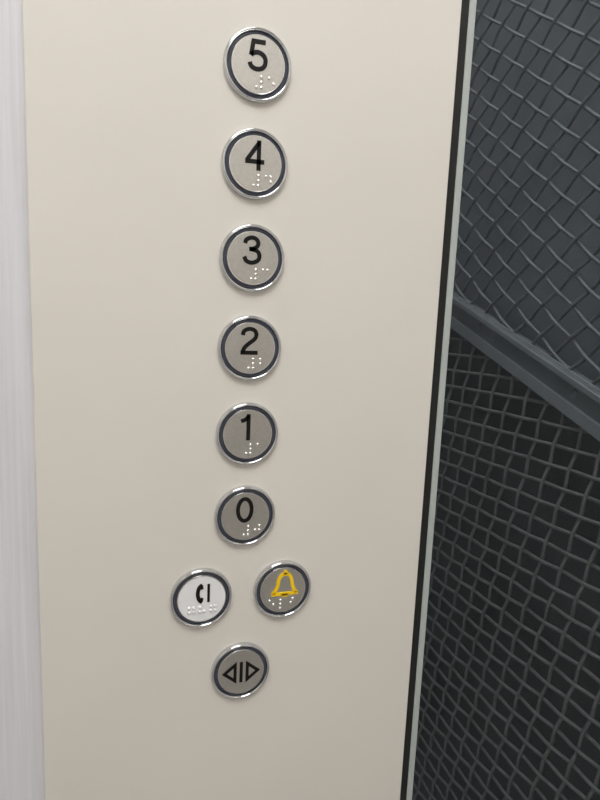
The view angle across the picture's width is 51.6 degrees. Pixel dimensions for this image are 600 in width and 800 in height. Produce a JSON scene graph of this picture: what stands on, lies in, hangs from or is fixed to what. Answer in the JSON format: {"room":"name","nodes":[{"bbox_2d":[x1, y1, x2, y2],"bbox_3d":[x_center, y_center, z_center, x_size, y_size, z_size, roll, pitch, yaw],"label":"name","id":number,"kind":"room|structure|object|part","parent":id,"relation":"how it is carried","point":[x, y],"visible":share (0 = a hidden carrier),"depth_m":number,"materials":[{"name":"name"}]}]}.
{"room":"elevator interior","nodes":[
{"label":"elevator interior","id":0,"kind":"room"},
{"bbox_2d":[0,0,44,799],"bbox_3d":[-0.474,0.071,0.248,0.685,2.200,0.024,-1,10,-18],"label":"wall","id":1,"kind":"structure","parent":0,"point":[21,722],"depth_m":0.33,"materials":[{"name":"grey laminate"}]},
{"bbox_2d":[22,0,461,799],"bbox_3d":[-0.032,0.063,0.375,0.235,2.090,0.016,-1,10,-18],"label":"panel","id":2,"kind":"object","parent":1,"relation":"attached to","point":[132,109],"depth_m":0.36,"materials":[{"name":"beige metal"}]},
{"bbox_3d":[-0.059,0.118,0.370,0.037,0.037,0.004,-1,10,-18],"label":"intercom button","id":3,"kind":"part","parent":2,"relation":"part of","materials":[{"name":"white plastic"}]},
{"bbox_3d":[-0.037,0.169,0.386,0.037,0.037,0.003,-1,10,-18],"label":"door open button","id":4,"kind":"part","parent":2,"relation":"part of","materials":[{"name":"grey metal"}]},
{"bbox_3d":[-0.033,0.069,0.369,0.037,0.037,0.003,-1,10,-18],"label":"elevator floor button","id":5,"kind":"part","parent":2,"relation":"part of","materials":[{"name":"silver metal"}]},
{"bbox_3d":[-0.030,0.020,0.361,0.037,0.037,0.003,-1,10,-18],"label":"elevator floor button","id":6,"kind":"part","parent":2,"relation":"part of","materials":[{"name":"silver metal"}]},
{"bbox_3d":[-0.028,-0.029,0.353,0.037,0.037,0.003,-1,10,-18],"label":"elevator floor button","id":7,"kind":"part","parent":2,"relation":"part of","materials":[{"name":"silver metal"}]},
{"bbox_3d":[-0.026,-0.079,0.345,0.037,0.037,0.003,-1,10,-18],"label":"elevator floor button","id":8,"kind":"part","parent":2,"relation":"part of","materials":[{"name":"silver metal"}]},
{"bbox_3d":[-0.024,-0.128,0.337,0.037,0.037,0.003,-1,10,-18],"label":"elevator floor button","id":9,"kind":"part","parent":2,"relation":"part of","materials":[{"name":"silver metal"}]},
{"bbox_3d":[-0.022,-0.177,0.328,0.037,0.037,0.003,-1,10,-18],"label":"elevator floor button","id":10,"kind":"part","parent":2,"relation":"part of","materials":[{"name":"silver metal"}]},
{"bbox_3d":[-0.011,0.118,0.385,0.037,0.037,0.003,-1,10,-18],"label":"alarm bell button","id":11,"kind":"part","parent":2,"relation":"part of","materials":[{"name":"grey metal"}]},
{"bbox_2d":[412,0,599,799],"bbox_3d":[0.263,-0.032,1.054,0.024,2.200,1.065,-1,10,-18],"label":"wire mesh","id":12,"kind":"structure","parent":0,"point":[568,438],"depth_m":0.88,"materials":[{"name":"grey metal"}]},
{"bbox_3d":[-0.049,1.272,-0.095,1.260,0.020,1.330,-1,10,-18],"label":"floor","id":13,"kind":"structure","parent":0,"visible":0},
{"bbox_2d":[400,0,469,799],"bbox_3d":[0.081,0.066,0.418,0.005,2.200,0.019,-1,10,-18],"label":"panel edge gap","id":14,"kind":"structure","parent":13,"relation":"on","point":[465,3],"depth_m":0.40,"materials":[{"name":"black rubber"}]},
{"bbox_2d":[406,0,476,799],"bbox_3d":[0.085,0.066,0.420,0.005,2.200,0.020,-1,10,-18],"label":"trim","id":15,"kind":"structure","parent":13,"relation":"on","point":[472,4],"depth_m":0.40,"materials":[{"name":"grey metal"}]},
{"bbox_3d":[0.593,0.174,-0.101,0.020,2.200,1.300,-1,10,-18],"label":"wall","id":16,"kind":"structure","parent":0,"visible":0},
{"bbox_2d":[412,328,599,799],"bbox_3d":[0.222,0.369,1.057,0.008,1.308,0.974,-1,10,-18],"label":"mesh screen","id":17,"kind":"object","parent":16,"relation":"attached to","point":[510,396],"visible":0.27,"depth_m":0.85,"materials":[{"name":"grey metal"}]},
{"bbox_2d":[450,290,599,441],"bbox_3d":[0.239,-0.139,0.970,0.022,0.372,1.014,-1,10,-18],"label":"bar","id":18,"kind":"object","parent":16,"relation":"attached to","point":[562,387],"depth_m":0.79,"materials":[{"name":"paint"}]},
{"bbox_2d":[476,322,481,330],"bbox_3d":[0.262,-0.107,0.906,0.007,0.012,0.012,-2,10,-25],"label":"rivet","id":19,"kind":"object","parent":18,"relation":"attached to","point":[478,326],"visible":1,"depth_m":0.90,"materials":[{"name":"paint"}]},
{"bbox_3d":[0.236,-0.125,0.977,0.005,0.339,1.003,-1,10,-18],"label":"cover strip","id":20,"kind":"part","parent":18,"relation":"part of","materials":[{"name":"grey metal"}]},
{"bbox_3d":[0.237,-0.157,0.960,0.012,0.331,1.000,-1,10,-18],"label":"angle lip","id":21,"kind":"part","parent":18,"relation":"part of","materials":[{"name":"grey metal"}]},
{"bbox_2d":[454,0,599,384],"bbox_3d":[0.259,-0.507,0.911,0.008,1.021,0.972,-1,10,-18],"label":"mesh screen","id":22,"kind":"object","parent":16,"relation":"attached to","point":[595,187],"visible":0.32,"depth_m":0.79,"materials":[{"name":"grey metal"}]}
]}

